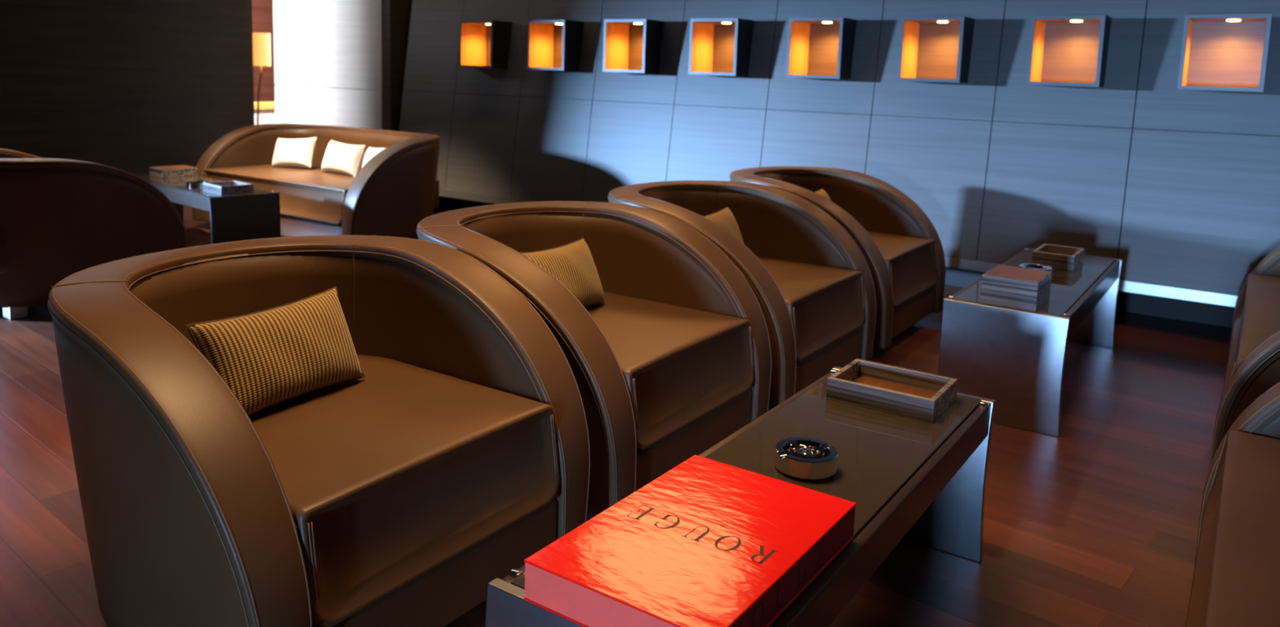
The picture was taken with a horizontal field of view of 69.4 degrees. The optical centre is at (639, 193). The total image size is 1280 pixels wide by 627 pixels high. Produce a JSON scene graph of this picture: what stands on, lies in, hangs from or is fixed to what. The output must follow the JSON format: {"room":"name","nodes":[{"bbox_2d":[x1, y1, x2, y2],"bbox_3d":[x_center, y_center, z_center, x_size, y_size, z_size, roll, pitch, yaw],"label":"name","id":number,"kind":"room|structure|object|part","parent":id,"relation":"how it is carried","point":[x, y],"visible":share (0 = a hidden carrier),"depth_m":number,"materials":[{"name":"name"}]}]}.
{"room":"lounge","nodes":[
{"label":"lounge","id":0,"kind":"room"},
{"bbox_2d":[0,0,254,174],"bbox_3d":[-5.932,-1.110,4.292,0.180,3.000,9.000,7,9,34],"label":"wall","id":1,"kind":"structure","parent":0,"point":[132,86],"depth_m":7.11,"materials":[{"name":"brown wood"}]},
{"bbox_2d":[251,0,290,102],"bbox_3d":[-4.753,-1.863,10.455,0.600,3.000,4.200,7,9,34],"label":"wall","id":2,"kind":"structure","parent":0,"point":[262,10],"depth_m":10.61,"materials":[{"name":"red wood"}]},
{"bbox_2d":[272,0,382,129],"bbox_3d":[-2.400,-1.450,7.819,1.190,3.000,0.770,7,9,34],"label":"wall column","id":3,"kind":"structure","parent":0,"point":[329,52],"depth_m":7.47,"materials":[{"name":"white paint"}]},
{"bbox_2d":[381,0,432,131],"bbox_3d":[-1.824,-1.394,7.523,0.098,3.000,0.620,7,9,34],"label":"trim","id":4,"kind":"structure","parent":3,"relation":"attached to","point":[395,14],"depth_m":7.34,"materials":[{"name":"brown wood"}]},
{"bbox_2d":[0,204,1231,626],"bbox_3d":[-1.287,0.742,3.265,14.800,0.120,12.600,7,9,34],"label":"floor","id":5,"kind":"structure","parent":0,"point":[1095,523],"depth_m":2.52,"materials":[{"name":"brown wood"}]},
{"bbox_2d":[0,148,187,319],"bbox_3d":[-2.784,0.145,4.337,0.923,0.697,0.892,7,9,33],"label":"armchair","id":6,"kind":"object","parent":5,"relation":"on","point":[60,218],"visible":0.86,"depth_m":4.01,"materials":[{"name":"brown leather"}]},
{"bbox_3d":[-2.757,0.179,4.385,0.644,0.220,0.775,7,9,33],"label":"seat","id":7,"kind":"part","parent":6,"relation":"part of","materials":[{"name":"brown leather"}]},
{"bbox_2d":[133,173,280,244],"bbox_3d":[-2.688,0.137,5.587,1.309,0.402,0.402,8,10,40],"label":"coffee table","id":8,"kind":"object","parent":5,"relation":"on","point":[255,215],"visible":0.56,"depth_m":5.18,"materials":[{"name":"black metal"}]},
{"bbox_3d":[-3.171,0.071,5.997,0.035,0.398,0.402,8,10,40],"label":"panel","id":9,"kind":"part","parent":8,"relation":"part of","materials":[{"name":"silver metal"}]},
{"bbox_2d":[149,164,197,177],"bbox_3d":[-2.965,-0.138,5.878,0.180,0.056,0.220,8,10,40],"label":"wooden box","id":10,"kind":"object","parent":8,"relation":"on","point":[180,171],"visible":1,"depth_m":5.82,"materials":[{"name":"brown wood"}]},
{"bbox_3d":[-2.964,-0.166,5.874,0.168,0.001,0.208,8,10,40],"label":"lid","id":11,"kind":"part","parent":10,"relation":"part of","materials":[{"name":"brown wood"}]},
{"bbox_3d":[-2.965,-0.157,5.875,0.180,0.016,0.220,8,10,40],"label":"lid","id":12,"kind":"part","parent":10,"relation":"part of","materials":[{"name":"brown wood"}]},
{"bbox_3d":[-2.809,-0.004,5.431,1.252,0.078,0.021,8,10,40],"label":"rail","id":13,"kind":"part","parent":8,"relation":"part of","materials":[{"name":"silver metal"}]},
{"bbox_2d":[186,181,208,190],"bbox_3d":[-2.539,-0.044,5.311,0.117,0.040,0.117,7,9,34],"label":"ashtray","id":14,"kind":"object","parent":8,"relation":"on","point":[192,185],"visible":0.84,"depth_m":5.26,"materials":[{"name":"silver metal"}]},
{"bbox_3d":[-2.687,-0.055,5.567,1.250,0.012,0.349,8,10,40],"label":"glass","id":15,"kind":"part","parent":8,"relation":"part of","materials":[{"name":"black glass"}]},
{"bbox_2d":[202,180,253,194],"bbox_3d":[-2.341,-0.033,5.257,0.225,0.045,0.185,8,10,40],"label":"wooden tray","id":16,"kind":"object","parent":8,"relation":"on","point":[229,187],"visible":1,"depth_m":5.21,"materials":[{"name":"brown wood"}]},
{"bbox_3d":[-2.205,0.207,5.178,0.035,0.398,0.402,8,10,40],"label":"panel","id":17,"kind":"part","parent":8,"relation":"part of","materials":[{"name":"silver metal"}]},
{"bbox_2d":[252,32,271,124],"bbox_3d":[-3.549,-0.777,8.579,0.260,1.400,0.263,7,9,34],"label":"floor lamp","id":18,"kind":"object","parent":5,"relation":"on","point":[261,42],"visible":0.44,"depth_m":8.49,"materials":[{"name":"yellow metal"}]},
{"bbox_3d":[-3.504,-1.327,8.549,0.166,0.300,0.166,7,9,34],"label":"lamp shade","id":19,"kind":"part","parent":18,"relation":"part of","materials":[{"name":"beige fabric"}]},
{"bbox_2d":[253,102,275,124],"bbox_3d":[-3.898,-0.582,9.644,0.440,0.720,1.440,7,9,34],"label":"sideboard","id":20,"kind":"object","parent":5,"relation":"on","point":[266,111],"visible":0.03,"depth_m":9.39,"materials":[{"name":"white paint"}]},
{"bbox_2d":[191,123,439,239],"bbox_3d":[-2.111,-0.068,6.172,1.761,0.697,0.892,7,9,34],"label":"sofa","id":21,"kind":"object","parent":5,"relation":"on","point":[397,188],"visible":0.75,"depth_m":5.75,"materials":[{"name":"brown leather"}]},
{"bbox_3d":[-2.250,0.172,6.007,1.478,0.138,0.388,7,9,34],"label":"rail","id":22,"kind":"part","parent":21,"relation":"part of","materials":[{"name":"brown leather"}]},
{"bbox_2d":[271,137,316,168],"bbox_3d":[-2.386,-0.279,6.380,0.377,0.234,0.145,5,8,25],"label":"cushion","id":23,"kind":"object","parent":21,"relation":"on","point":[287,152],"visible":1,"depth_m":6.32,"materials":[{"name":"beige fabric"}]},
{"bbox_3d":[-2.141,-0.026,6.135,1.476,0.220,0.775,7,9,34],"label":"seat","id":24,"kind":"part","parent":21,"relation":"part of","materials":[{"name":"brown leather"}]},
{"bbox_2d":[320,140,365,177],"bbox_3d":[-1.959,-0.229,6.094,0.367,0.218,0.146,8,9,38],"label":"cushion","id":25,"kind":"object","parent":21,"relation":"on","point":[340,157],"visible":0.99,"depth_m":6.02,"materials":[{"name":"beige fabric"}]},
{"bbox_2d":[361,146,386,167],"bbox_3d":[-1.650,-0.192,5.891,0.379,0.241,0.145,8,10,40],"label":"cushion","id":26,"kind":"object","parent":21,"relation":"on","point":[371,152],"visible":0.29,"depth_m":5.90,"materials":[{"name":"beige fabric"}]},
{"bbox_2d":[47,235,590,626],"bbox_3d":[-0.710,0.511,2.002,0.892,0.697,0.923,7,9,34],"label":"armchair","id":27,"kind":"object","parent":5,"relation":"on","point":[394,495],"visible":0.99,"depth_m":1.75,"materials":[{"name":"brown leather"}]},
{"bbox_2d":[186,286,365,417],"bbox_3d":[-0.763,0.341,1.971,0.143,0.212,0.372,6,8,30],"label":"cushion","id":28,"kind":"object","parent":27,"relation":"on","point":[272,357],"visible":0.87,"depth_m":1.92,"materials":[{"name":"beige fabric"}]},
{"bbox_3d":[-0.669,0.554,1.978,0.775,0.220,0.644,7,9,34],"label":"seat","id":29,"kind":"part","parent":27,"relation":"part of","materials":[{"name":"brown leather"}]},
{"bbox_3d":[-0.523,0.753,1.900,0.388,0.138,0.646,7,9,34],"label":"rail","id":30,"kind":"part","parent":27,"relation":"part of","materials":[{"name":"brown leather"}]},
{"bbox_2d":[416,200,771,515],"bbox_3d":[-0.186,0.429,2.770,0.892,0.697,0.923,7,9,34],"label":"armchair","id":31,"kind":"object","parent":5,"relation":"on","point":[675,361],"visible":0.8,"depth_m":2.65,"materials":[{"name":"brown leather"}]},
{"bbox_2d":[520,237,604,307],"bbox_3d":[-0.237,0.259,2.742,0.144,0.209,0.371,6,9,31],"label":"cushion","id":32,"kind":"object","parent":31,"relation":"on","point":[572,264],"visible":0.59,"depth_m":2.73,"materials":[{"name":"beige fabric"}]},
{"bbox_3d":[-0.144,0.472,2.747,0.775,0.220,0.644,7,9,34],"label":"seat","id":33,"kind":"part","parent":31,"relation":"part of","materials":[{"name":"brown leather"}]},
{"bbox_3d":[0.001,0.671,2.668,0.388,0.138,0.646,7,9,34],"label":"rail","id":34,"kind":"part","parent":31,"relation":"part of","materials":[{"name":"brown leather"}]},
{"bbox_2d":[484,366,995,626],"bbox_3d":[0.299,0.721,1.775,0.402,0.402,1.309,7,9,34],"label":"coffee table","id":35,"kind":"object","parent":5,"relation":"on","point":[914,480],"visible":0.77,"depth_m":1.84,"materials":[{"name":"glass"}]},
{"bbox_3d":[-0.059,0.778,1.251,0.402,0.398,0.035,7,9,34],"label":"panel","id":36,"kind":"part","parent":35,"relation":"part of","materials":[{"name":"metal"}]},
{"bbox_3d":[0.154,0.547,1.863,0.021,0.078,1.252,7,9,34],"label":"rail","id":37,"kind":"part","parent":35,"relation":"part of","materials":[{"name":"brown wood"}]},
{"bbox_2d":[523,454,856,626],"bbox_3d":[0.093,0.532,1.388,0.304,0.060,0.458,7,9,34],"label":"book","id":38,"kind":"object","parent":35,"relation":"on","point":[706,542],"visible":1,"depth_m":1.32,"materials":[{"name":"red paper"}]},
{"bbox_2d":[692,476,786,540],"bbox_3d":[0.173,0.495,1.462,0.141,0.001,0.166,7,9,34],"label":"print","id":39,"kind":"object","parent":38,"relation":"on","point":[736,477],"depth_m":1.41},
{"bbox_2d":[774,437,838,480],"bbox_3d":[0.314,0.503,1.750,0.117,0.040,0.117,7,9,34],"label":"ashtray","id":40,"kind":"object","parent":35,"relation":"on","point":[807,459],"visible":1,"depth_m":1.72,"materials":[{"name":"silver metal"}]},
{"bbox_3d":[0.461,0.583,1.658,0.021,0.078,1.252,7,9,34],"label":"rail","id":41,"kind":"part","parent":35,"relation":"part of","materials":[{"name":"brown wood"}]},
{"bbox_2d":[826,358,958,422],"bbox_3d":[0.588,0.455,2.153,0.247,0.050,0.190,7,9,33],"label":"wooden tray","id":42,"kind":"object","parent":35,"relation":"on","point":[900,391],"visible":1,"depth_m":2.13,"materials":[{"name":"brown wood"}]},
{"bbox_3d":[0.656,0.666,2.299,0.402,0.398,0.035,7,9,34],"label":"panel","id":43,"kind":"part","parent":35,"relation":"part of","materials":[{"name":"metal"}]},
{"bbox_2d":[608,180,875,410],"bbox_3d":[0.336,0.347,3.536,0.892,0.697,0.923,7,9,34],"label":"armchair","id":44,"kind":"object","parent":5,"relation":"on","point":[812,285],"visible":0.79,"depth_m":3.50,"materials":[{"name":"brown leather"}]},
{"bbox_2d":[703,206,743,243],"bbox_3d":[0.284,0.177,3.506,0.143,0.209,0.370,6,8,31],"label":"cushion","id":45,"kind":"object","parent":44,"relation":"on","point":[724,218],"visible":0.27,"depth_m":3.54,"materials":[{"name":"beige fabric"}]},
{"bbox_3d":[0.378,0.390,3.512,0.775,0.220,0.644,7,9,34],"label":"seat","id":46,"kind":"part","parent":44,"relation":"part of","materials":[{"name":"brown leather"}]},
{"bbox_3d":[0.523,0.590,3.434,0.388,0.138,0.646,7,9,34],"label":"rail","id":47,"kind":"part","parent":44,"relation":"part of","materials":[{"name":"brown leather"}]},
{"bbox_2d":[729,166,946,347],"bbox_3d":[0.868,0.264,4.316,0.892,0.697,0.923,7,9,34],"label":"armchair","id":48,"kind":"object","parent":5,"relation":"on","point":[902,250],"visible":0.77,"depth_m":4.29,"materials":[{"name":"brown leather"}]},
{"bbox_2d":[813,188,831,200],"bbox_3d":[0.818,0.094,4.288,0.144,0.212,0.373,6,9,31],"label":"cushion","id":49,"kind":"object","parent":48,"relation":"on","point":[821,192],"visible":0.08,"depth_m":4.35,"materials":[{"name":"brown fabric"}]},
{"bbox_3d":[0.910,0.307,4.292,0.775,0.220,0.644,7,9,34],"label":"seat","id":50,"kind":"part","parent":48,"relation":"part of","materials":[{"name":"brown leather"}]},
{"bbox_3d":[1.055,0.506,4.214,0.388,0.138,0.646,7,9,34],"label":"rail","id":51,"kind":"part","parent":48,"relation":"part of","materials":[{"name":"brown leather"}]},
{"bbox_2d":[937,247,1122,436],"bbox_3d":[1.567,0.523,3.633,0.402,0.402,1.309,7,9,34],"label":"coffee table","id":52,"kind":"object","parent":5,"relation":"on","point":[1014,358],"visible":0.89,"depth_m":3.12,"materials":[{"name":"silver metal"}]},
{"bbox_3d":[1.422,0.349,3.721,0.021,0.078,1.252,7,9,34],"label":"rail","id":53,"kind":"part","parent":52,"relation":"part of","materials":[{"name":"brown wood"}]},
{"bbox_3d":[1.209,0.580,3.109,0.402,0.398,0.035,7,9,34],"label":"panel","id":54,"kind":"part","parent":52,"relation":"part of","materials":[{"name":"metal"}]},
{"bbox_2d":[979,264,1052,311],"bbox_3d":[1.288,0.322,3.166,0.178,0.101,0.230,7,9,34],"label":"books","id":55,"kind":"object","parent":52,"relation":"on","point":[1025,289],"visible":1,"depth_m":3.09,"materials":[{"name":"paper"}]},
{"bbox_3d":[1.289,0.286,3.161,0.178,0.028,0.230,7,9,34],"label":"lid","id":56,"kind":"part","parent":55,"relation":"part of","materials":[{"name":"red paper"}]},
{"bbox_3d":[1.290,0.272,3.159,0.166,0.001,0.218,7,9,34],"label":"lid","id":57,"kind":"part","parent":55,"relation":"part of","materials":[{"name":"brown wood"}]},
{"bbox_3d":[1.576,0.331,3.614,0.349,0.012,1.250,7,9,34],"label":"glass","id":58,"kind":"part","parent":52,"relation":"part of","materials":[{"name":"black glass"}]},
{"bbox_2d":[1019,263,1052,274],"bbox_3d":[1.540,0.305,3.600,0.117,0.040,0.117,7,9,34],"label":"ashtray","id":59,"kind":"object","parent":52,"relation":"on","point":[1035,266],"visible":0.38,"depth_m":3.62,"materials":[{"name":"silver metal"}]},
{"bbox_2d":[1031,244,1084,271],"bbox_3d":[1.746,0.267,3.862,0.160,0.062,0.235,7,9,34],"label":"wooden tray","id":60,"kind":"object","parent":52,"relation":"on","point":[1055,256],"visible":0.84,"depth_m":3.79,"materials":[{"name":"brown wood"}]},
{"bbox_3d":[1.924,0.469,4.157,0.402,0.398,0.035,7,9,34],"label":"panel","id":61,"kind":"part","parent":52,"relation":"part of","materials":[{"name":"metal"}]},
{"bbox_3d":[1.729,0.385,3.516,0.021,0.078,1.252,7,9,34],"label":"rail","id":62,"kind":"part","parent":52,"relation":"part of","materials":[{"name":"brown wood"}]},
{"bbox_2d":[1185,382,1279,626],"bbox_3d":[1.209,0.675,1.192,0.892,0.697,1.761,7,9,34],"label":"armchair","id":63,"kind":"object","parent":5,"relation":"on","point":[1236,581],"visible":1,"depth_m":1.63,"materials":[{"name":"brown leather"}]},
{"bbox_2d":[1208,246,1279,469],"bbox_3d":[2.410,0.488,2.953,0.892,0.697,1.761,7,9,34],"label":"armchair","id":64,"kind":"object","parent":5,"relation":"on","point":[1253,365],"visible":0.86,"depth_m":2.73,"materials":[{"name":"brown leather"}]},
{"bbox_3d":[2.366,0.521,2.986,0.775,0.220,1.476,7,9,34],"label":"seat","id":65,"kind":"part","parent":64,"relation":"part of","materials":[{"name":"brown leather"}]},
{"bbox_2d":[399,0,1279,296],"bbox_3d":[2.390,-0.982,4.436,10.050,2.767,0.410,7,9,34],"label":"wall","id":66,"kind":"structure","parent":0,"point":[1201,212],"depth_m":4.94,"materials":[{"name":"grey wood"}]},
{"bbox_2d":[458,20,512,69],"bbox_3d":[-1.092,-1.068,6.670,0.324,0.333,0.270,7,9,34],"label":"display box","id":67,"kind":"object","parent":66,"relation":"attached to","point":[482,44],"visible":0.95,"depth_m":6.65,"materials":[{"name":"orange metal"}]},
{"bbox_3d":[-1.166,-1.056,6.562,0.324,0.333,0.006,7,9,34],"label":"frame","id":68,"kind":"part","parent":67,"relation":"part of","materials":[{"name":"grey metal"}]},
{"bbox_3d":[-1.019,-1.079,6.777,0.298,0.307,0.010,7,9,34],"label":"panel","id":69,"kind":"part","parent":67,"relation":"part of","materials":[{"name":"brown wood"}]},
{"bbox_3d":[-1.090,-1.068,6.673,0.324,0.333,0.264,7,9,34],"label":"casing","id":70,"kind":"part","parent":67,"relation":"part of","materials":[{"name":"black wood"}]},
{"bbox_2d":[526,19,583,71],"bbox_3d":[-0.559,-1.005,6.314,0.324,0.333,0.270,7,9,34],"label":"display box","id":71,"kind":"object","parent":66,"relation":"attached to","point":[552,44],"visible":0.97,"depth_m":6.30,"materials":[{"name":"brown wood"}]},
{"bbox_3d":[-0.633,-0.993,6.205,0.324,0.333,0.006,7,9,34],"label":"frame","id":72,"kind":"part","parent":71,"relation":"part of","materials":[{"name":"grey metal"}]},
{"bbox_3d":[-0.486,-1.016,6.420,0.298,0.307,0.010,7,9,34],"label":"panel","id":73,"kind":"part","parent":71,"relation":"part of","materials":[{"name":"brown wood"}]},
{"bbox_2d":[602,18,663,73],"bbox_3d":[-0.026,-0.942,5.957,0.324,0.333,0.270,7,9,34],"label":"display box","id":74,"kind":"object","parent":66,"relation":"attached to","point":[629,46],"visible":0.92,"depth_m":5.96,"materials":[{"name":"brown wood"}]},
{"bbox_3d":[0.047,-0.954,6.064,0.298,0.307,0.010,7,9,34],"label":"panel","id":75,"kind":"part","parent":74,"relation":"part of","materials":[{"name":"brown wood"}]},
{"bbox_2d":[688,17,754,76],"bbox_3d":[0.507,-0.880,5.600,0.324,0.333,0.270,7,9,34],"label":"display box","id":76,"kind":"object","parent":66,"relation":"attached to","point":[717,46],"visible":0.94,"depth_m":5.64,"materials":[{"name":"brown wood"}]},
{"bbox_3d":[0.580,-0.891,5.707,0.298,0.307,0.010,7,9,34],"label":"panel","id":77,"kind":"part","parent":76,"relation":"part of","materials":[{"name":"brown wood"}]},
{"bbox_2d":[785,17,857,79],"bbox_3d":[1.040,-0.817,5.243,0.324,0.333,0.270,7,9,34],"label":"display box","id":78,"kind":"object","parent":66,"relation":"attached to","point":[817,47],"visible":0.95,"depth_m":5.32,"materials":[{"name":"brown wood"}]},
{"bbox_3d":[1.113,-0.828,5.350,0.298,0.307,0.010,7,9,34],"label":"panel","id":79,"kind":"part","parent":78,"relation":"part of","materials":[{"name":"brown wood"}]},
{"bbox_2d":[439,189,1237,306],"bbox_3d":[2.237,0.432,4.457,10.050,0.051,0.029,7,9,34],"label":"baseboard","id":80,"kind":"structure","parent":66,"relation":"attached to","point":[1124,286],"depth_m":4.38,"materials":[{"name":"metal"}]},
{"bbox_2d":[897,16,974,83],"bbox_3d":[1.573,-0.754,4.887,0.324,0.333,0.270,7,9,34],"label":"display box","id":81,"kind":"object","parent":66,"relation":"attached to","point":[934,49],"visible":0.95,"depth_m":4.96,"materials":[{"name":"brown wood"}]},
{"bbox_3d":[1.645,-0.766,4.994,0.298,0.307,0.010,7,9,34],"label":"panel","id":82,"kind":"part","parent":81,"relation":"part of","materials":[{"name":"brown wood"}]},
{"bbox_2d":[1026,15,1111,87],"bbox_3d":[2.105,-0.692,4.530,0.324,0.333,0.270,7,9,34],"label":"display box","id":83,"kind":"object","parent":66,"relation":"attached to","point":[1067,51],"visible":0.99,"depth_m":4.61,"materials":[{"name":"brown wood"}]},
{"bbox_3d":[2.178,-0.703,4.637,0.298,0.307,0.010,7,9,34],"label":"panel","id":84,"kind":"part","parent":83,"relation":"part of","materials":[{"name":"brown wood"}]},
{"bbox_2d":[1177,13,1272,92],"bbox_3d":[2.638,-0.629,4.173,0.324,0.333,0.270,7,9,34],"label":"display box","id":85,"kind":"object","parent":66,"relation":"attached to","point":[1227,52],"visible":1,"depth_m":4.25,"materials":[{"name":"brown wood"}]},
{"bbox_2d":[1226,19,1240,22],"bbox_3d":[2.652,-0.771,4.133,0.056,0.005,0.056,7,9,34],"label":"recessed light","id":86,"kind":"object","parent":85,"relation":"on","point":[1232,20],"depth_m":4.12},
{"bbox_2d":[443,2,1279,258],"bbox_3d":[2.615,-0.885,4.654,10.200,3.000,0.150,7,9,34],"label":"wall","id":87,"kind":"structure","parent":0,"point":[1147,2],"depth_m":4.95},
{"bbox_2d":[438,195,1234,327],"bbox_3d":[2.458,0.512,4.800,10.050,0.183,0.030,7,9,34],"label":"trim","id":88,"kind":"structure","parent":87,"relation":"attached to","point":[1153,305],"depth_m":4.69,"materials":[{"name":"silver metal"}]}
]}

